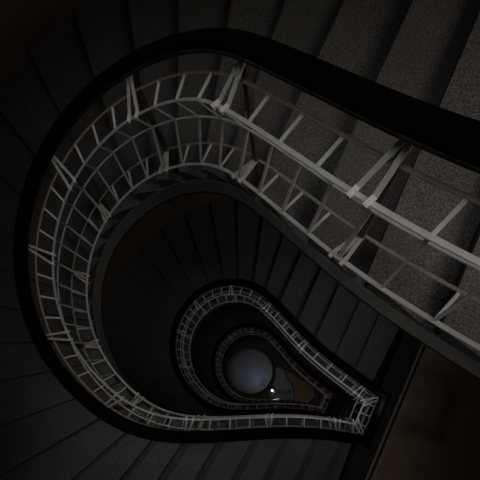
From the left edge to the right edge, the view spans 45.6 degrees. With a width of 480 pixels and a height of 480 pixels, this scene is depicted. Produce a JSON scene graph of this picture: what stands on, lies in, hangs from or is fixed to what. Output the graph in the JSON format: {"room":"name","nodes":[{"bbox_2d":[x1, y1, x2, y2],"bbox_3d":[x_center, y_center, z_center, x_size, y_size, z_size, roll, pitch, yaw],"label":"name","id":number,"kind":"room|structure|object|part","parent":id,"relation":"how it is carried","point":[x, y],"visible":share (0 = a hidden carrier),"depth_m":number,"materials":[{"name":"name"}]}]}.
{"room":"spiral stairwell","nodes":[
{"label":"spiral stairwell","id":0,"kind":"room"},
{"bbox_2d":[0,0,231,316],"bbox_3d":[-1.264,0.483,5.427,2.219,18.100,4.440,25,78,10],"label":"wall","id":1,"kind":"structure","parent":0,"point":[23,23],"depth_m":3.68,"materials":[{"name":"grey paint"}]},
{"bbox_2d":[222,335,337,420],"bbox_3d":[1.535,3.733,13.587,7.000,0.304,4.400,25,78,10],"label":"floor","id":2,"kind":"structure","parent":0,"point":[286,378],"depth_m":13.58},
{"bbox_2d":[226,346,274,396],"bbox_3d":[0.272,3.078,13.338,1.120,0.700,1.120,25,78,10],"label":"round table","id":3,"kind":"object","parent":2,"relation":"on","point":[249,371],"visible":1,"depth_m":13.00,"materials":[{"name":"metal"}]},
{"bbox_2d":[192,304,334,405],"bbox_3d":[0.062,2.591,11.813,3.588,4.240,3.942,25,78,10],"label":"flight","id":4,"kind":"object","parent":2,"relation":"on","point":[222,319],"visible":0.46,"depth_m":11.70,"materials":[{"name":"stone"}]},
{"bbox_2d":[211,323,339,415],"bbox_3d":[0.539,2.675,11.109,2.298,5.148,1.489,25,78,10],"label":"stair railing","id":5,"kind":"object","parent":4,"relation":"on","point":[278,340],"visible":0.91,"depth_m":10.22,"materials":[{"name":"white metal"}]},
{"bbox_3d":[0.556,2.750,11.402,2.043,4.181,1.242,25,78,10],"label":"rail","id":6,"kind":"part","parent":5,"relation":"part of","materials":[{"name":"white metal"}]},
{"bbox_3d":[0.515,2.605,10.851,2.023,4.181,1.222,25,78,10],"label":"rail","id":7,"kind":"part","parent":5,"relation":"part of","materials":[{"name":"white metal"}]},
{"bbox_2d":[268,386,290,394],"bbox_3d":[0.918,3.446,13.017,0.525,1.039,0.178,3,76,5],"label":"globe lamp","id":8,"kind":"object","parent":2,"relation":"on","point":[272,390],"visible":1,"depth_m":12.58,"materials":[{"name":"glass"}]},
{"bbox_3d":[0.714,3.327,12.610,0.180,0.055,0.180,25,78,10],"label":"lamp shade","id":9,"kind":"part","parent":8,"relation":"part of","materials":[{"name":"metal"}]},
{"bbox_3d":[0.914,3.343,12.588,0.405,0.030,0.050,5,76,6],"label":"arm","id":10,"kind":"part","parent":8,"relation":"part of","materials":[{"name":"metal"}]},
{"bbox_3d":[0.948,3.417,13.559,0.570,0.004,0.758,-9,75,2],"label":"trim","id":11,"kind":"part","parent":2,"relation":"part of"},
{"bbox_3d":[1.349,3.539,13.497,0.860,0.004,0.580,25,78,10],"label":"trim","id":12,"kind":"part","parent":2,"relation":"part of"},
{"bbox_2d":[322,329,400,446],"bbox_3d":[2.785,3.389,9.236,3.120,0.312,3.940,25,78,10],"label":"floor","id":13,"kind":"structure","parent":0,"point":[344,404],"depth_m":9.36,"materials":[{"name":"black"}]},
{"bbox_2d":[102,199,398,419],"bbox_3d":[-0.242,1.526,7.762,3.588,4.240,3.942,25,78,10],"label":"flight","id":14,"kind":"object","parent":13,"relation":"on","point":[223,239],"visible":0.62,"depth_m":7.46,"materials":[{"name":"stone"}]},
{"bbox_2d":[169,278,391,448],"bbox_3d":[0.235,1.611,7.058,2.298,5.148,1.489,25,78,10],"label":"stair railing","id":15,"kind":"object","parent":14,"relation":"on","point":[383,397],"visible":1,"depth_m":5.83,"materials":[{"name":"white metal"}]},
{"bbox_3d":[0.252,1.685,7.351,2.043,4.181,1.242,25,78,10],"label":"rail","id":16,"kind":"part","parent":15,"relation":"part of","materials":[{"name":"white metal"}]},
{"bbox_3d":[0.210,1.541,6.799,2.023,4.181,1.222,25,78,10],"label":"rail","id":17,"kind":"part","parent":15,"relation":"part of","materials":[{"name":"white metal"}]},
{"bbox_3d":[0.250,1.681,7.333,2.228,4.207,1.427,25,78,10],"label":"rail","id":18,"kind":"part","parent":15,"relation":"part of","materials":[{"name":"metal"}]},
{"bbox_3d":[1.456,2.735,9.508,0.108,0.312,0.337,25,78,10],"label":"trim","id":19,"kind":"part","parent":13,"relation":"part of","materials":[{"name":"black"}]},
{"bbox_3d":[1.571,2.828,9.475,0.187,0.312,3.940,25,78,10],"label":"trim","id":20,"kind":"part","parent":13,"relation":"part of","materials":[{"name":"black"}]},
{"bbox_3d":[1.653,2.831,9.307,0.020,0.002,3.940,25,78,10],"label":"trim","id":21,"kind":"part","parent":13,"relation":"part of","materials":[{"name":"black"}]},
{"bbox_3d":[1.674,2.841,9.303,0.027,0.002,3.940,25,78,10],"label":"trim","id":22,"kind":"part","parent":13,"relation":"part of","materials":[{"name":"black"}]},
{"bbox_2d":[338,330,479,479],"bbox_3d":[2.481,2.324,5.185,3.120,0.312,3.940,25,78,10],"label":"floor","id":23,"kind":"structure","parent":0,"point":[429,427],"depth_m":5.25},
{"bbox_2d":[0,0,479,479],"bbox_3d":[-0.547,0.461,3.710,3.588,4.240,3.942,25,78,10],"label":"flight","id":24,"kind":"object","parent":23,"relation":"on","point":[428,51],"visible":0.84,"depth_m":3.15,"materials":[{"name":"stone"}]},
{"bbox_2d":[13,28,479,448],"bbox_3d":[-0.070,0.546,3.006,2.298,5.148,1.489,25,78,10],"label":"stair railing","id":25,"kind":"object","parent":24,"relation":"on","point":[453,137],"visible":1,"depth_m":1.79,"materials":[{"name":"white metal"}]},
{"bbox_3d":[-1.060,0.147,3.362,0.020,0.992,0.020,23,78,10],"label":"post","id":26,"kind":"part","parent":25,"relation":"part of","materials":[{"name":"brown metal"}]},
{"bbox_3d":[-1.079,0.668,3.670,0.020,0.992,0.020,-12,75,1],"label":"post","id":27,"kind":"part","parent":25,"relation":"part of","materials":[{"name":"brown metal"}]},
{"bbox_3d":[-0.815,-0.261,3.022,0.020,0.992,0.020,-31,75,-4],"label":"post","id":28,"kind":"part","parent":25,"relation":"part of","materials":[{"name":"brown metal"}]},
{"bbox_3d":[-0.816,1.163,3.965,0.020,0.992,0.020,40,82,13],"label":"post","id":29,"kind":"part","parent":25,"relation":"part of","materials":[{"name":"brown metal"}]},
{"bbox_3d":[-0.367,-0.484,2.532,0.020,0.992,0.020,9,76,6],"label":"post","id":30,"kind":"part","parent":25,"relation":"part of","materials":[{"name":"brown metal"}]},
{"bbox_3d":[0.047,-0.356,1.940,0.020,0.992,0.020,-41,76,-7],"label":"post","id":31,"kind":"part","parent":25,"relation":"part of","materials":[{"name":"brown metal"}]},
{"bbox_3d":[-0.075,0.542,3.000,2.178,4.202,1.377,25,78,10],"label":"rail","id":32,"kind":"part","parent":25,"relation":"part of","materials":[{"name":"white metal"}]},
{"bbox_3d":[-0.054,0.616,3.281,2.228,4.207,1.427,25,78,10],"label":"rail","id":33,"kind":"part","parent":25,"relation":"part of","materials":[{"name":"metal"}]},
{"bbox_3d":[-0.053,0.621,3.299,2.043,4.181,1.242,25,78,10],"label":"rail","id":34,"kind":"part","parent":25,"relation":"part of","materials":[{"name":"white metal"}]},
{"bbox_3d":[0.346,-0.069,1.487,0.020,0.992,0.020,-41,76,-7],"label":"post","id":35,"kind":"part","parent":25,"relation":"part of","materials":[{"name":"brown metal"}]},
{"bbox_3d":[1.151,1.670,5.456,0.108,0.312,0.337,25,78,10],"label":"trim","id":36,"kind":"part","parent":23,"relation":"part of","materials":[{"name":"grey metal"}]},
{"bbox_3d":[1.267,1.763,5.423,0.187,0.312,3.940,25,78,10],"label":"trim","id":37,"kind":"part","parent":23,"relation":"part of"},
{"bbox_3d":[1.348,1.767,5.256,0.020,0.002,3.940,25,78,10],"label":"trim","id":38,"kind":"part","parent":23,"relation":"part of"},
{"bbox_3d":[1.369,1.776,5.251,0.027,0.002,3.940,25,78,10],"label":"trim","id":39,"kind":"part","parent":23,"relation":"part of","materials":[{"name":"brown wood"}]},
{"bbox_3d":[1.387,1.785,5.248,0.014,0.002,3.940,25,78,10],"label":"trim","id":40,"kind":"part","parent":23,"relation":"part of","materials":[{"name":"brown wood"}]}
]}

